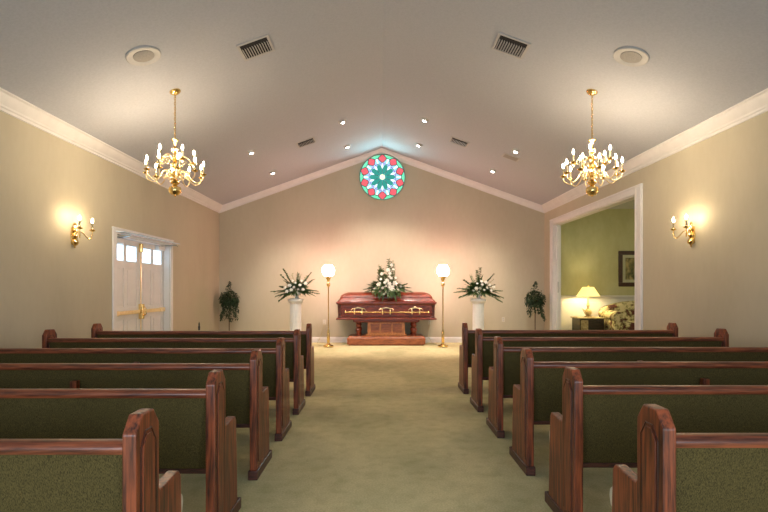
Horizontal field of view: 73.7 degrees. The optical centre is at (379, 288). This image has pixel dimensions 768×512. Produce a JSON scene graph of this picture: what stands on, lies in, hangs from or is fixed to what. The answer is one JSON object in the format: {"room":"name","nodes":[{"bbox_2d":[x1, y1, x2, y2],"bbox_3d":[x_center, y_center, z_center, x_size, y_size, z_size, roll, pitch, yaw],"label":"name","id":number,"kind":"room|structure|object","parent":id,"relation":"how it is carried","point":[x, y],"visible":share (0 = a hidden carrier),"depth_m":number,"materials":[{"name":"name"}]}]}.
{"room":"funeral home chapel","nodes":[
{"label":"funeral home chapel","id":0,"kind":"room"},
{"bbox_2d":[0,111,218,347],"bbox_3d":[-3.855,-0.370,4.725,0.150,3.280,14.950,0,0,0],"label":"wall","id":1,"kind":"structure","parent":0,"point":[47,182],"depth_m":6.29,"materials":[{"name":"beige paint"}]},
{"bbox_2d":[70,216,94,247],"bbox_3d":[-3.684,-0.688,6.290,0.221,0.385,0.340,0,0,0],"label":"wall sconce","id":2,"kind":"object","parent":1,"relation":"attached to","point":[73,234],"visible":1,"depth_m":6.27,"materials":[{"name":"gold metal"}]},
{"bbox_2d":[0,87,221,212],"bbox_3d":[-3.728,-1.859,4.725,0.105,0.178,14.650,0,0,0],"label":"trim","id":3,"kind":"structure","parent":1,"relation":"attached to","point":[11,104],"depth_m":6.38,"materials":[{"name":"white paint"}]},
{"bbox_2d":[117,234,139,330],"bbox_3d":[-3.768,0.242,7.722,0.315,2.036,1.069,0,0,0],"label":"door","id":4,"kind":"structure","parent":1,"relation":"in","point":[128,311],"depth_m":7.87,"materials":[{"name":"white paint"}]},
{"bbox_2d":[112,226,173,330],"bbox_3d":[-3.813,0.198,8.260,0.134,2.145,2.100,0,0,0],"label":"trim","id":5,"kind":"structure","parent":1,"relation":"attached to","point":[168,253],"depth_m":8.85,"materials":[{"name":"white paint"}]},
{"bbox_2d":[116,231,179,243],"bbox_3d":[-3.715,-0.812,8.325,0.130,0.015,2.070,0,0,0],"label":"trim","id":6,"kind":"structure","parent":1,"relation":"attached to","point":[123,232],"depth_m":8.08,"materials":[{"name":"white wood"}]},
{"bbox_2d":[139,242,177,330],"bbox_3d":[-3.768,0.242,8.769,0.315,2.035,1.088,0,0,0],"label":"door","id":7,"kind":"structure","parent":1,"relation":"in","point":[151,257],"depth_m":8.69,"materials":[{"name":"white paint"}]},
{"bbox_2d":[219,161,543,336],"bbox_3d":[0.045,-1.030,12.125,7.650,4.600,0.150,0,0,0],"label":"wall","id":8,"kind":"structure","parent":0,"point":[434,220],"depth_m":12.05,"materials":[{"name":"beige paint"}]},
{"bbox_2d":[220,148,543,212],"bbox_3d":[0.045,-2.525,11.998,7.650,1.510,0.105,0,0,0],"label":"trim","id":9,"kind":"structure","parent":8,"relation":"attached to","point":[362,158],"depth_m":11.99,"materials":[{"name":"white paint"}]},
{"bbox_2d":[359,154,405,199],"bbox_3d":[0.055,-2.618,12.027,1.088,1.088,0.045,0,0,0],"label":"window","id":10,"kind":"structure","parent":8,"relation":"in","point":[381,177],"depth_m":12.03,"materials":[{"name":"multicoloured glass"}]},
{"bbox_2d":[312,337,461,342],"bbox_3d":[0.045,1.205,12.041,7.650,0.130,0.018,0,0,0],"label":"baseboard","id":11,"kind":"structure","parent":8,"relation":"attached to","point":[314,339],"depth_m":12.03,"materials":[{"name":"white paint"}]},
{"bbox_2d":[0,0,767,204],"bbox_3d":[0.045,-2.633,4.725,7.950,1.554,14.950,0,0,0],"label":"ceiling","id":12,"kind":"structure","parent":0,"point":[381,67],"depth_m":6.16,"materials":[{"name":"paint"}]},
{"bbox_2d":[125,46,160,65],"bbox_3d":[-2.428,-2.388,5.260,0.332,0.130,0.349,0,0,4],"label":"ceiling speaker","id":13,"kind":"object","parent":12,"relation":"attached to","point":[141,55],"visible":1,"depth_m":5.24,"materials":[{"name":"paint"}]},
{"bbox_2d":[133,50,153,61],"bbox_3d":[-2.427,-2.385,5.260,0.210,0.015,0.210,-20,0,0],"label":"grille","id":14,"kind":"object","parent":13,"relation":"attached to","point":[140,55],"depth_m":5.25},
{"bbox_2d":[143,88,206,196],"bbox_3d":[-2.470,-1.766,6.170,0.721,1.288,0.721,0,0,0],"label":"chandelier","id":15,"kind":"object","parent":12,"relation":"hanging from","point":[174,190],"visible":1,"depth_m":6.14,"materials":[{"name":"gold metal"}]},
{"bbox_2d":[246,149,255,153],"bbox_3d":[-2.299,-2.430,9.120,0.161,0.076,0.169,0,0,7],"label":"recessed light","id":16,"kind":"object","parent":12,"relation":"in","point":[253,150],"visible":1,"depth_m":9.09,"materials":[{"name":"paint"}]},
{"bbox_2d":[236,34,274,60],"bbox_3d":[-1.418,-2.750,5.860,0.360,0.137,0.380,0,0,0],"label":"ceiling vent","id":17,"kind":"object","parent":12,"relation":"in","point":[262,45],"visible":1,"depth_m":5.84,"materials":[{"name":"metal"}]},
{"bbox_2d":[296,137,315,147],"bbox_3d":[-1.398,-2.757,9.680,0.341,0.131,0.340,0,0,0],"label":"ceiling vent","id":18,"kind":"object","parent":12,"relation":"in","point":[311,140],"visible":1,"depth_m":9.66,"materials":[{"name":"metal"}]},
{"bbox_2d":[420,117,428,121],"bbox_3d":[0.799,-3.000,9.110,0.161,0.076,0.169,0,0,7],"label":"recessed light","id":19,"kind":"object","parent":12,"relation":"in","point":[423,119],"visible":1,"depth_m":9.08,"materials":[{"name":"glass"}]},
{"bbox_2d":[449,136,469,147],"bbox_3d":[1.488,-2.757,9.640,0.341,0.131,0.340,0,0,0],"label":"ceiling vent","id":20,"kind":"object","parent":12,"relation":"in","point":[454,140],"visible":1,"depth_m":9.62,"materials":[{"name":"metal"}]},
{"bbox_2d":[501,153,519,161],"bbox_3d":[2.419,-2.426,9.480,0.302,0.113,0.240,0,0,0],"label":"ceiling vent","id":21,"kind":"object","parent":12,"relation":"in","point":[513,158],"visible":1,"depth_m":9.46,"materials":[{"name":"metal"}]},
{"bbox_2d":[491,32,530,59],"bbox_3d":[1.488,-2.757,5.830,0.360,0.137,0.380,0,0,0],"label":"ceiling vent","id":22,"kind":"object","parent":12,"relation":"in","point":[506,44],"visible":1,"depth_m":5.82,"materials":[{"name":"metal"}]},
{"bbox_2d":[511,148,520,152],"bbox_3d":[2.399,-2.427,9.030,0.161,0.076,0.169,0,0,7],"label":"recessed light","id":23,"kind":"object","parent":12,"relation":"in","point":[514,150],"visible":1,"depth_m":9.00,"materials":[{"name":"glass"}]},
{"bbox_2d":[560,89,625,196],"bbox_3d":[2.560,-1.766,6.180,0.721,1.288,0.721,0,0,0],"label":"chandelier","id":24,"kind":"object","parent":12,"relation":"hanging from","point":[592,190],"visible":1,"depth_m":6.15,"materials":[{"name":"gold metal"}]},
{"bbox_2d":[613,46,649,66],"bbox_3d":[2.568,-2.370,5.240,0.332,0.130,0.349,0,0,4],"label":"ceiling speaker","id":25,"kind":"object","parent":12,"relation":"attached to","point":[627,56],"visible":1,"depth_m":5.22,"materials":[{"name":"paint"}]},
{"bbox_2d":[620,51,641,62],"bbox_3d":[2.567,-2.367,5.240,0.210,0.015,0.210,20,0,0],"label":"grille","id":26,"kind":"object","parent":25,"relation":"attached to","point":[625,56],"depth_m":5.23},
{"bbox_2d":[159,343,636,511],"bbox_3d":[2.335,1.320,5.100,12.530,0.100,15.700,0,0,0],"label":"floor","id":27,"kind":"structure","parent":0,"point":[381,428],"depth_m":3.99,"materials":[{"name":"carpet"}]},
{"bbox_2d":[0,408,182,511],"bbox_3d":[-2.080,0.844,1.879,2.596,0.852,0.462,0,0,0],"label":"pew","id":28,"kind":"object","parent":27,"relation":"on","point":[37,475],"visible":1,"depth_m":1.71,"materials":[{"name":"green fabric"}]},
{"bbox_2d":[0,369,240,511],"bbox_3d":[-2.102,0.844,2.739,2.596,0.852,0.462,0,0,0],"label":"pew","id":29,"kind":"object","parent":27,"relation":"on","point":[196,436],"visible":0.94,"depth_m":2.58,"materials":[{"name":"green fabric"}]},
{"bbox_2d":[0,349,271,479],"bbox_3d":[-2.108,0.844,3.614,2.596,0.852,0.462,0,0,0],"label":"pew","id":30,"kind":"object","parent":27,"relation":"on","point":[246,399],"visible":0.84,"depth_m":3.44,"materials":[{"name":"green fabric"}]},
{"bbox_2d":[0,337,291,440],"bbox_3d":[-2.110,0.844,4.479,2.596,0.852,0.462,0,0,0],"label":"pew","id":31,"kind":"object","parent":27,"relation":"on","point":[275,375],"visible":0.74,"depth_m":4.30,"materials":[{"name":"brown wood"}]},
{"bbox_2d":[42,329,304,414],"bbox_3d":[-2.113,0.844,5.369,2.596,0.852,0.462,0,0,0],"label":"pew","id":32,"kind":"object","parent":27,"relation":"on","point":[294,360],"visible":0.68,"depth_m":5.19,"materials":[{"name":"brown wood"}]},
{"bbox_2d":[91,322,314,395],"bbox_3d":[-2.114,0.833,6.249,2.596,0.875,0.462,0,0,0],"label":"pew","id":33,"kind":"object","parent":27,"relation":"on","point":[307,350],"visible":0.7,"depth_m":6.06,"materials":[{"name":"brown wood"}]},
{"bbox_2d":[218,281,238,330],"bbox_3d":[-3.457,0.547,11.754,0.502,1.446,0.465,0,0,0],"label":"plant","id":34,"kind":"object","parent":27,"relation":"on","point":[229,301],"visible":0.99,"depth_m":11.66,"materials":[{"name":"plant"}]},
{"bbox_2d":[288,299,302,330],"bbox_3d":[-1.820,0.745,11.050,0.340,1.050,0.340,0,0,0],"label":"pedestal","id":35,"kind":"object","parent":27,"relation":"on","point":[295,304],"visible":0.52,"depth_m":10.94,"materials":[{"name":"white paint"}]},
{"bbox_2d":[271,269,319,301],"bbox_3d":[-1.818,-0.066,11.042,1.058,0.725,0.564,0,0,0],"label":"flower arrangement","id":36,"kind":"object","parent":35,"relation":"on","point":[297,285],"visible":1,"depth_m":10.96,"materials":[{"name":"white plant"}]},
{"bbox_2d":[322,265,334,346],"bbox_3d":[-1.120,0.383,11.100,0.272,1.775,0.272,0,0,0],"label":"lamp","id":37,"kind":"object","parent":27,"relation":"on","point":[327,270],"visible":1,"depth_m":11.05,"materials":[{"name":"gold metal"}]},
{"bbox_2d":[347,320,424,345],"bbox_3d":[0.140,0.984,11.660,1.740,0.572,0.600,0,0,0],"label":"casket bier","id":38,"kind":"object","parent":27,"relation":"on","point":[380,332],"visible":0.94,"depth_m":11.39,"materials":[{"name":"brown wood"}]},
{"bbox_2d":[336,292,436,319],"bbox_3d":[0.140,0.391,11.660,2.240,0.615,0.788,0,0,0],"label":"casket","id":39,"kind":"object","parent":38,"relation":"on","point":[351,305],"visible":0.99,"depth_m":11.36,"materials":[{"name":"brown wood"}]},
{"bbox_2d":[363,258,411,301],"bbox_3d":[0.175,-0.196,11.538,0.955,1.002,0.866,0,0,38],"label":"casket spray","id":40,"kind":"object","parent":39,"relation":"on","point":[386,285],"visible":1,"depth_m":11.46,"materials":[{"name":"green plant"}]},
{"bbox_2d":[437,265,448,346],"bbox_3d":[1.365,0.383,11.100,0.272,1.775,0.272,0,0,0],"label":"lamp","id":41,"kind":"object","parent":27,"relation":"on","point":[442,270],"visible":1,"depth_m":11.05,"materials":[{"name":"gold metal"}]},
{"bbox_2d":[470,299,485,329],"bbox_3d":[2.120,0.745,11.050,0.340,1.050,0.340,0,0,0],"label":"pedestal","id":42,"kind":"object","parent":27,"relation":"on","point":[478,304],"visible":0.54,"depth_m":10.95,"materials":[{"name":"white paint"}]},
{"bbox_2d":[453,268,503,302],"bbox_3d":[2.123,-0.071,11.053,1.088,0.763,0.550,0,0,0],"label":"flower arrangement","id":43,"kind":"object","parent":42,"relation":"on","point":[476,287],"visible":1,"depth_m":10.96,"materials":[{"name":"white plant"}]},
{"bbox_2d":[524,281,546,329],"bbox_3d":[3.501,0.550,11.550,0.495,1.439,0.446,0,0,0],"label":"plant","id":44,"kind":"object","parent":27,"relation":"on","point":[534,302],"visible":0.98,"depth_m":11.47,"materials":[{"name":"plant"}]},
{"bbox_2d":[458,323,677,393],"bbox_3d":[2.302,0.844,6.379,2.596,0.852,0.462,0,0,0],"label":"pew","id":45,"kind":"object","parent":27,"relation":"on","point":[467,348],"visible":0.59,"depth_m":6.19,"materials":[{"name":"brown wood"}]},
{"bbox_2d":[570,316,605,329],"bbox_3d":[4.950,0.975,12.200,0.620,0.590,0.560,0,0,0],"label":"end table","id":46,"kind":"object","parent":27,"relation":"on","point":[578,322],"visible":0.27,"depth_m":11.94,"materials":[{"name":"brown wood"}]},
{"bbox_2d":[577,285,599,316],"bbox_3d":[4.960,0.295,12.200,0.530,0.770,0.530,0,0,0],"label":"table lamp","id":47,"kind":"object","parent":46,"relation":"on","point":[585,291],"visible":1,"depth_m":12.10,"materials":[{"name":"beige fabric"}]},
{"bbox_2d":[470,328,728,411],"bbox_3d":[2.298,0.844,5.479,2.596,0.852,0.462,0,0,0],"label":"pew","id":48,"kind":"object","parent":27,"relation":"on","point":[483,358],"visible":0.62,"depth_m":5.30,"materials":[{"name":"brown wood"}]},
{"bbox_2d":[598,300,634,329],"bbox_3d":[6.350,0.780,12.077,2.118,0.980,1.006,0,0,0],"label":"sofa","id":49,"kind":"object","parent":27,"relation":"on","point":[619,315],"visible":0.3,"depth_m":12.10,"materials":[{"name":"beige fabric"}]},
{"bbox_2d":[624,320,634,329],"bbox_3d":[5.950,0.860,11.990,0.790,0.180,0.780,0,0,0],"label":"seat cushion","id":50,"kind":"object","parent":49,"relation":"on","point":[628,324],"depth_m":11.61,"materials":[{"name":"fabric"}]},
{"bbox_2d":[486,336,767,437],"bbox_3d":[2.292,0.844,4.569,2.596,0.852,0.462,0,0,0],"label":"pew","id":51,"kind":"object","parent":27,"relation":"on","point":[505,372],"visible":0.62,"depth_m":4.39,"materials":[{"name":"brown wood"}]},
{"bbox_2d":[509,348,767,475],"bbox_3d":[2.288,0.844,3.694,2.596,0.852,0.462,0,0,0],"label":"pew","id":52,"kind":"object","parent":27,"relation":"on","point":[538,394],"visible":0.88,"depth_m":3.52,"materials":[{"name":"brown wood"}]},
{"bbox_2d":[545,367,767,511],"bbox_3d":[2.280,0.844,2.829,2.596,0.852,0.462,0,0,0],"label":"pew","id":53,"kind":"object","parent":27,"relation":"on","point":[596,427],"visible":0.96,"depth_m":2.67,"materials":[{"name":"green fabric"}]},
{"bbox_2d":[610,404,767,511],"bbox_3d":[2.245,0.844,1.949,2.596,0.852,0.462,0,0,0],"label":"pew","id":54,"kind":"object","parent":27,"relation":"on","point":[677,472],"visible":1,"depth_m":1.79,"materials":[{"name":"brown wood"}]},
{"bbox_2d":[561,209,634,329],"bbox_3d":[6.310,-0.355,12.731,4.580,3.250,0.138,0,0,0],"label":"wall","id":55,"kind":"structure","parent":0,"point":[591,244],"depth_m":12.68,"materials":[{"name":"green paint"}]},
{"bbox_2d":[561,295,634,298],"bbox_3d":[6.270,0.210,12.662,4.460,0.080,0.035,0,0,0],"label":"trim","id":56,"kind":"structure","parent":55,"relation":"attached to","point":[562,296],"depth_m":12.65,"materials":[{"name":"white paint"}]},
{"bbox_2d":[618,251,634,285],"bbox_3d":[6.420,-0.490,12.662,1.040,0.880,0.035,0,0,0],"label":"framed painting","id":57,"kind":"object","parent":55,"relation":"attached to","point":[626,259],"visible":0.47,"depth_m":12.66,"materials":[{"name":"brown wood"}]},
{"bbox_2d":[609,200,634,208],"bbox_3d":[6.310,-2.030,8.490,4.580,0.120,8.380,0,0,0],"label":"ceiling","id":58,"kind":"structure","parent":0,"point":[631,204],"depth_m":12.30,"materials":[{"name":"paint"}]},
{"bbox_2d":[544,111,767,346],"bbox_3d":[3.945,-0.370,4.725,0.150,3.280,14.950,0,0,0],"label":"wall","id":59,"kind":"structure","parent":0,"point":[720,181],"depth_m":6.07,"materials":[{"name":"beige paint"}]},
{"bbox_2d":[549,183,642,329],"bbox_3d":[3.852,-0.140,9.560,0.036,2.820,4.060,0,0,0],"label":"trim","id":60,"kind":"structure","parent":59,"relation":"attached to","point":[637,190],"depth_m":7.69,"materials":[{"name":"white paint"}]},
{"bbox_2d":[541,88,767,212],"bbox_3d":[3.817,-1.859,4.725,0.105,0.178,14.650,0,0,0],"label":"trim","id":61,"kind":"structure","parent":59,"relation":"attached to","point":[755,105],"depth_m":6.39,"materials":[{"name":"white paint"}]},
{"bbox_2d":[670,215,695,246],"bbox_3d":[3.775,-0.703,6.320,0.221,0.385,0.340,0,0,0],"label":"wall sconce","id":62,"kind":"object","parent":59,"relation":"attached to","point":[691,235],"visible":1,"depth_m":6.30,"materials":[{"name":"gold metal"}]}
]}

